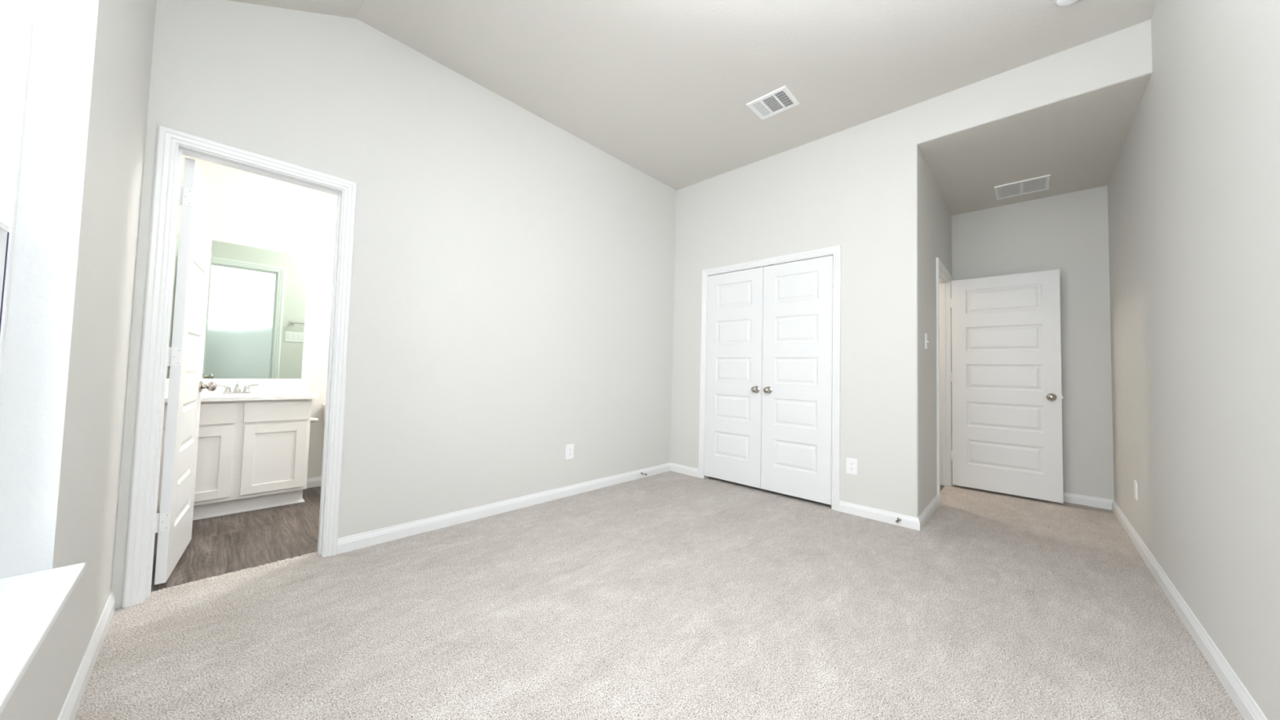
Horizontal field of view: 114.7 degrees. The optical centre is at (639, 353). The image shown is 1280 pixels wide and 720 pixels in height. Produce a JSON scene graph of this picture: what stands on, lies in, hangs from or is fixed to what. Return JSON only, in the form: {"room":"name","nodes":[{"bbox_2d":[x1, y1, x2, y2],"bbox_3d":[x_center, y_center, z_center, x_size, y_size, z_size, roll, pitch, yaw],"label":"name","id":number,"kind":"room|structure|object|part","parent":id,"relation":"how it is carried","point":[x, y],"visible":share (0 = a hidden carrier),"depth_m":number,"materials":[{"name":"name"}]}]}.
{"room":"empty bedroom","nodes":[
{"label":"empty bedroom","id":0,"kind":"room"},
{"bbox_2d":[0,0,156,719],"bbox_3d":[-1.692,-0.287,1.192,5.091,2.721,0.160,-1,-3,44],"label":"wall","id":1,"kind":"structure","parent":0,"point":[65,364],"depth_m":1.03,"materials":[{"name":"white paint"}]},
{"bbox_2d":[0,0,86,714],"bbox_3d":[-0.776,-0.403,0.365,1.818,1.864,0.205,-1,-3,44],"label":"window","id":2,"kind":"structure","parent":1,"relation":"in","point":[30,603],"depth_m":0.94,"materials":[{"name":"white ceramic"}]},
{"bbox_3d":[-1.158,-0.788,0.634,0.864,1.058,0.026,-1,-3,44],"label":"sash","id":3,"kind":"part","parent":2,"relation":"part of","materials":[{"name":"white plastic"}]},
{"bbox_3d":[-1.156,0.099,0.624,0.857,0.784,0.038,-1,-3,44],"label":"sash","id":4,"kind":"part","parent":2,"relation":"part of","materials":[{"name":"white plastic"}]},
{"bbox_3d":[-0.824,-0.417,0.315,1.818,1.844,0.065,-1,-3,44],"label":"frame","id":5,"kind":"part","parent":2,"relation":"part of","materials":[{"name":"white plastic"}]},
{"bbox_3d":[-0.776,0.519,0.352,1.818,0.020,0.138,-1,-3,44],"label":"sill","id":6,"kind":"part","parent":2,"relation":"part of","materials":[{"name":"white ceramic"}]},
{"bbox_2d":[57,590,115,719],"bbox_3d":[-1.028,1.027,0.595,3.331,0.083,0.014,-1,-3,44],"label":"baseboard","id":7,"kind":"structure","parent":1,"relation":"attached to","point":[68,711],"depth_m":1.35,"materials":[{"name":"white wood"}]},
{"bbox_2d":[166,154,337,478],"bbox_3d":[-2.641,-0.176,3.814,0.100,2.776,2.660,-1,-3,44],"label":"wall","id":8,"kind":"structure","parent":0,"point":[252,210],"depth_m":3.49,"materials":[{"name":"white paint"}]},
{"bbox_2d":[164,378,307,394],"bbox_3d":[-3.130,0.248,3.206,0.020,0.109,0.825,-1,-3,44],"label":"backsplash","id":9,"kind":"structure","parent":8,"relation":"attached to","point":[265,385],"depth_m":3.29,"materials":[{"name":"white stone"}]},
{"bbox_2d":[166,234,308,378],"bbox_3d":[-3.129,-0.338,3.220,0.012,1.060,0.781,-1,-3,44],"label":"bathroom mirror","id":10,"kind":"object","parent":8,"relation":"attached to","point":[255,313],"visible":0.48,"depth_m":3.27,"materials":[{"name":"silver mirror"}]},
{"bbox_2d":[306,475,321,488],"bbox_3d":[-2.337,1.138,4.034,0.014,0.083,1.600,-1,-3,44],"label":"baseboard","id":11,"kind":"structure","parent":8,"relation":"attached to","point":[314,482],"depth_m":3.53,"materials":[{"name":"white wood"}]},
{"bbox_2d":[111,0,676,608],"bbox_3d":[-0.960,-0.366,3.187,0.115,3.077,3.730,-1,-3,44],"label":"wall","id":12,"kind":"structure","parent":0,"point":[512,300],"depth_m":2.75,"materials":[{"name":"white paint"}]},
{"bbox_2d":[154,157,217,584],"bbox_3d":[-2.409,0.066,2.188,0.172,2.025,0.625,3,-3,-40],"label":"door","id":13,"kind":"structure","parent":12,"relation":"in","point":[174,521],"depth_m":2.05,"materials":[{"name":"white wood"}]},
{"bbox_3d":[-2.532,0.192,2.407,0.070,0.065,0.065,3,-3,-40],"label":"knob","id":14,"kind":"part","parent":13,"relation":"part of","materials":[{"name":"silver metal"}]},
{"bbox_2d":[122,124,356,608],"bbox_3d":[-1.976,0.051,2.112,0.151,2.119,0.748,-1,-3,44],"label":"door frame","id":15,"kind":"structure","parent":12,"relation":"attached to","point":[171,144],"depth_m":1.88,"materials":[{"name":"white wood"}]},
{"bbox_2d":[337,462,670,554],"bbox_3d":[-0.682,1.147,3.365,0.014,0.083,2.949,-1,-3,44],"label":"baseboard","id":16,"kind":"structure","parent":12,"relation":"attached to","point":[346,544],"depth_m":2.88,"materials":[{"name":"white wood"}]},
{"bbox_2d":[565,444,573,459],"bbox_3d":[-0.592,0.827,3.469,0.007,0.125,0.080,-1,-3,44],"label":"wall outlet","id":17,"kind":"object","parent":12,"relation":"attached to","point":[570,447],"visible":1,"depth_m":3.46,"materials":[{"name":"white plastic"}]},
{"bbox_2d":[74,471,1244,719],"bbox_3d":[0.581,1.253,3.489,4.991,0.059,6.760,-1,-3,44],"label":"floor","id":18,"kind":"structure","parent":0,"point":[669,595],"depth_m":1.76,"materials":[{"name":"beige carpet"}]},
{"bbox_2d":[156,399,311,520],"bbox_3d":[-2.975,0.723,3.009,0.506,0.796,0.797,-1,-3,44],"label":"vanity cabinet","id":19,"kind":"object","parent":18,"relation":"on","point":[253,455],"visible":0.67,"depth_m":2.89,"materials":[{"name":"white paint"}]},
{"bbox_3d":[-2.932,0.732,2.700,0.019,0.480,0.343,-1,-3,44],"label":"door","id":20,"kind":"part","parent":19,"relation":"part of","materials":[{"name":"white paint"}]},
{"bbox_3d":[-2.923,0.402,2.714,0.019,0.138,0.358,-1,-3,44],"label":"drawer","id":21,"kind":"part","parent":19,"relation":"part of","materials":[{"name":"white paint"}]},
{"bbox_2d":[164,391,319,402],"bbox_3d":[-2.939,0.365,3.026,0.541,0.128,0.837,-1,-3,44],"label":"countertop","id":22,"kind":"structure","parent":19,"relation":"on","point":[272,395],"depth_m":3.00,"materials":[{"name":"white stone"}]},
{"bbox_2d":[217,381,258,393],"bbox_3d":[-3.059,0.254,3.118,0.157,0.094,0.187,1,-2,4],"label":"faucet","id":23,"kind":"object","parent":22,"relation":"on","point":[237,389],"visible":1,"depth_m":3.10,"materials":[{"name":"silver metal"}]},
{"bbox_3d":[-3.121,0.259,3.074,0.043,0.057,0.089,-1,-3,44],"label":"handle","id":24,"kind":"part","parent":23,"relation":"part of","materials":[{"name":"silver metal"}]},
{"bbox_3d":[-3.071,0.295,3.126,0.052,0.012,0.150,-1,-3,44],"label":"deck plate","id":25,"kind":"part","parent":23,"relation":"part of","materials":[{"name":"silver metal"}]},
{"bbox_3d":[-3.037,0.257,3.096,0.134,0.067,0.042,-1,-3,44],"label":"spout","id":26,"kind":"part","parent":23,"relation":"part of","materials":[{"name":"silver metal"}]},
{"bbox_3d":[-3.019,0.266,3.181,0.043,0.057,0.089,-1,-3,44],"label":"handle","id":27,"kind":"part","parent":23,"relation":"part of","materials":[{"name":"silver metal"}]},
{"bbox_3d":[-3.006,1.112,3.014,0.419,0.019,0.797,-1,-3,44],"label":"shoe moulding","id":28,"kind":"part","parent":19,"relation":"part of","materials":[{"name":"white paint"}]},
{"bbox_3d":[-2.658,0.751,2.988,0.019,0.480,0.343,-1,-3,44],"label":"door","id":29,"kind":"part","parent":19,"relation":"part of","materials":[{"name":"white paint"}]},
{"bbox_3d":[-2.649,0.420,3.002,0.019,0.138,0.358,-1,-3,44],"label":"drawer","id":30,"kind":"part","parent":19,"relation":"part of","materials":[{"name":"white paint"}]},
{"bbox_2d":[310,417,318,422],"bbox_3d":[-2.664,0.538,3.330,0.058,0.058,0.080,-1,-3,44],"label":"paper holder","id":31,"kind":"object","parent":19,"relation":"attached to","point":[312,420],"visible":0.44,"depth_m":3.33,"materials":[{"name":"silver metal"}]},
{"bbox_2d":[321,402,325,425],"bbox_3d":[-2.370,0.792,3.480,0.718,0.728,0.472,-1,-3,44],"label":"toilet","id":32,"kind":"object","parent":18,"relation":"on","point":[323,405],"visible":0.04,"depth_m":3.50,"materials":[{"name":"white ceramic"}]},
{"bbox_3d":[-2.549,0.623,3.661,0.194,0.310,0.448,-1,-3,44],"label":"tank","id":33,"kind":"part","parent":32,"relation":"part of","materials":[{"name":"white ceramic"}]},
{"bbox_2d":[227,0,1157,190],"bbox_3d":[0.267,-1.753,2.079,3.446,0.533,4.005,-1,-3,44],"label":"ceiling","id":34,"kind":"structure","parent":0,"point":[664,88],"depth_m":2.58,"materials":[{"name":"white paint"}]},
{"bbox_2d":[746,85,799,119],"bbox_3d":[0.989,-1.857,3.051,0.302,0.010,0.252,-1,-3,44],"label":"ceiling vent","id":35,"kind":"object","parent":34,"relation":"in","point":[780,100],"visible":1,"depth_m":3.04,"materials":[{"name":"white metal"}]},
{"bbox_2d":[1053,0,1078,6],"bbox_3d":[2.222,-1.846,2.109,0.132,0.046,0.132,-1,-3,44],"label":"smoke detector","id":36,"kind":"object","parent":34,"relation":"attached to","point":[1058,2],"visible":1,"depth_m":2.14,"materials":[{"name":"white plastic"}]},
{"bbox_2d":[670,19,1151,517],"bbox_3d":[1.613,-0.292,3.391,3.331,3.077,0.115,-1,-3,44],"label":"wall","id":37,"kind":"structure","parent":0,"point":[856,188],"depth_m":3.16,"materials":[{"name":"white paint"}]},
{"bbox_2d":[670,462,697,477],"bbox_3d":[0.459,1.214,4.303,0.374,0.083,0.014,-1,-3,44],"label":"baseboard","id":38,"kind":"structure","parent":37,"relation":"attached to","point":[677,468],"depth_m":4.29,"materials":[{"name":"white wood"}]},
{"bbox_2d":[703,266,763,488],"bbox_3d":[0.880,0.205,3.955,0.617,2.032,0.104,-1,-3,44],"label":"door","id":39,"kind":"structure","parent":37,"relation":"in","point":[732,441],"depth_m":3.95,"materials":[{"name":"white wood"}]},
{"bbox_3d":[1.052,0.326,3.760,0.065,0.065,0.070,-1,-3,44],"label":"knob","id":40,"kind":"part","parent":39,"relation":"part of","materials":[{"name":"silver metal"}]},
{"bbox_2d":[697,244,841,511],"bbox_3d":[1.149,0.189,3.789,1.354,2.125,0.133,-1,-3,44],"label":"door frame","id":41,"kind":"structure","parent":37,"relation":"attached to","point":[835,251],"depth_m":3.39,"materials":[{"name":"white wood"}]},
{"bbox_2d":[760,255,833,504],"bbox_3d":[1.329,0.200,3.528,0.617,2.032,0.104,-1,-3,44],"label":"door","id":42,"kind":"structure","parent":37,"relation":"in","point":[796,450],"depth_m":3.52,"materials":[{"name":"white wood"}]},
{"bbox_3d":[1.139,0.325,3.677,0.065,0.065,0.070,-1,-3,44],"label":"knob","id":43,"kind":"part","parent":42,"relation":"part of","materials":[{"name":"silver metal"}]},
{"bbox_2d":[846,457,857,475],"bbox_3d":[1.649,0.875,3.197,0.080,0.122,0.007,-1,-3,44],"label":"wall outlet","id":44,"kind":"object","parent":37,"relation":"attached to","point":[851,464],"visible":1,"depth_m":3.19,"materials":[{"name":"white plastic"}]},
{"bbox_2d":[839,500,919,530],"bbox_3d":[1.769,1.197,3.057,0.533,0.083,0.014,-1,-3,44],"label":"baseboard","id":45,"kind":"object","parent":37,"relation":"attached to","point":[909,522],"visible":1,"depth_m":3.04,"materials":[{"name":"white wood"}]},
{"bbox_2d":[920,150,951,513],"bbox_3d":[2.611,-0.104,3.678,0.115,2.776,1.693,-1,-3,44],"label":"wall","id":46,"kind":"structure","parent":0,"point":[935,215],"depth_m":3.31,"materials":[{"name":"white paint"}]},
{"bbox_2d":[924,333,928,349],"bbox_3d":[2.221,-0.099,3.170,0.020,0.118,0.073,-1,-3,44],"label":"light switch","id":47,"kind":"object","parent":46,"relation":"attached to","point":[926,334],"visible":1,"depth_m":3.15,"materials":[{"name":"white plastic"}]},
{"bbox_3d":[2.216,-0.098,3.175,0.005,0.118,0.073,-1,-3,44],"label":"plate","id":48,"kind":"part","parent":47,"relation":"part of","materials":[{"name":"white plastic"}]},
{"bbox_2d":[918,494,938,529],"bbox_3d":[2.238,1.214,3.174,0.014,0.083,0.831,-1,-3,44],"label":"baseboard","id":49,"kind":"structure","parent":46,"relation":"attached to","point":[931,507],"depth_m":3.13,"materials":[{"name":"white wood"}]},
{"bbox_2d":[936,257,954,504],"bbox_3d":[2.813,0.244,3.886,0.151,2.119,0.900,-1,-3,44],"label":"door frame","id":50,"kind":"structure","parent":46,"relation":"attached to","point":[944,277],"depth_m":4.14,"materials":[{"name":"white wood"}]},
{"bbox_2d":[950,269,1063,502],"bbox_3d":[3.392,0.274,3.836,0.787,2.025,0.172,-1,-3,44],"label":"door","id":51,"kind":"structure","parent":46,"relation":"in","point":[1006,374],"depth_m":3.80,"materials":[{"name":"white wood"}]},
{"bbox_3d":[3.586,0.377,3.573,0.065,0.065,0.070,-1,-3,44],"label":"knob","id":52,"kind":"part","parent":51,"relation":"part of","materials":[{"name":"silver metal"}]},
{"bbox_2d":[951,185,1114,499],"bbox_3d":[3.670,-0.067,3.918,1.319,2.776,0.115,-1,-3,44],"label":"wall","id":53,"kind":"structure","parent":0,"point":[1067,233],"depth_m":3.65,"materials":[{"name":"white paint"}]},
{"bbox_2d":[1062,492,1113,509],"bbox_3d":[3.590,1.275,3.818,1.084,0.083,0.014,-1,-3,44],"label":"baseboard","id":54,"kind":"structure","parent":53,"relation":"attached to","point":[1103,503],"depth_m":3.54,"materials":[{"name":"white wood"}]},
{"bbox_2d":[920,83,1147,215],"bbox_3d":[3.080,-1.543,3.404,1.199,0.100,1.808,-1,-3,44],"label":"ceiling","id":55,"kind":"structure","parent":0,"point":[1080,145],"depth_m":3.10,"materials":[{"name":"white paint"}]},
{"bbox_2d":[994,173,1050,199],"bbox_3d":[3.384,-1.470,3.638,0.356,0.010,0.346,-1,-3,44],"label":"ceiling vent","id":56,"kind":"object","parent":55,"relation":"in","point":[1041,183],"visible":1,"depth_m":3.63,"materials":[{"name":"white metal"}]},
{"bbox_2d":[1107,0,1279,719],"bbox_3d":[2.109,-0.419,1.410,0.120,3.197,5.698,-1,-3,44],"label":"wall","id":57,"kind":"structure","parent":0,"point":[1193,185],"depth_m":1.58,"materials":[{"name":"white paint"}]},
{"bbox_2d":[1133,480,1137,500],"bbox_3d":[3.278,0.901,2.714,0.007,0.122,0.073,-1,-3,44],"label":"wall outlet","id":58,"kind":"object","parent":57,"relation":"attached to","point":[1135,481],"visible":1,"depth_m":2.70,"materials":[{"name":"white plastic"}]},
{"bbox_2d":[1111,499,1267,719],"bbox_3d":[2.075,1.140,1.451,0.014,0.083,5.538,-1,-3,44],"label":"baseboard","id":59,"kind":"structure","parent":57,"relation":"attached to","point":[1244,702],"depth_m":1.67,"materials":[{"name":"white wood"}]}
]}

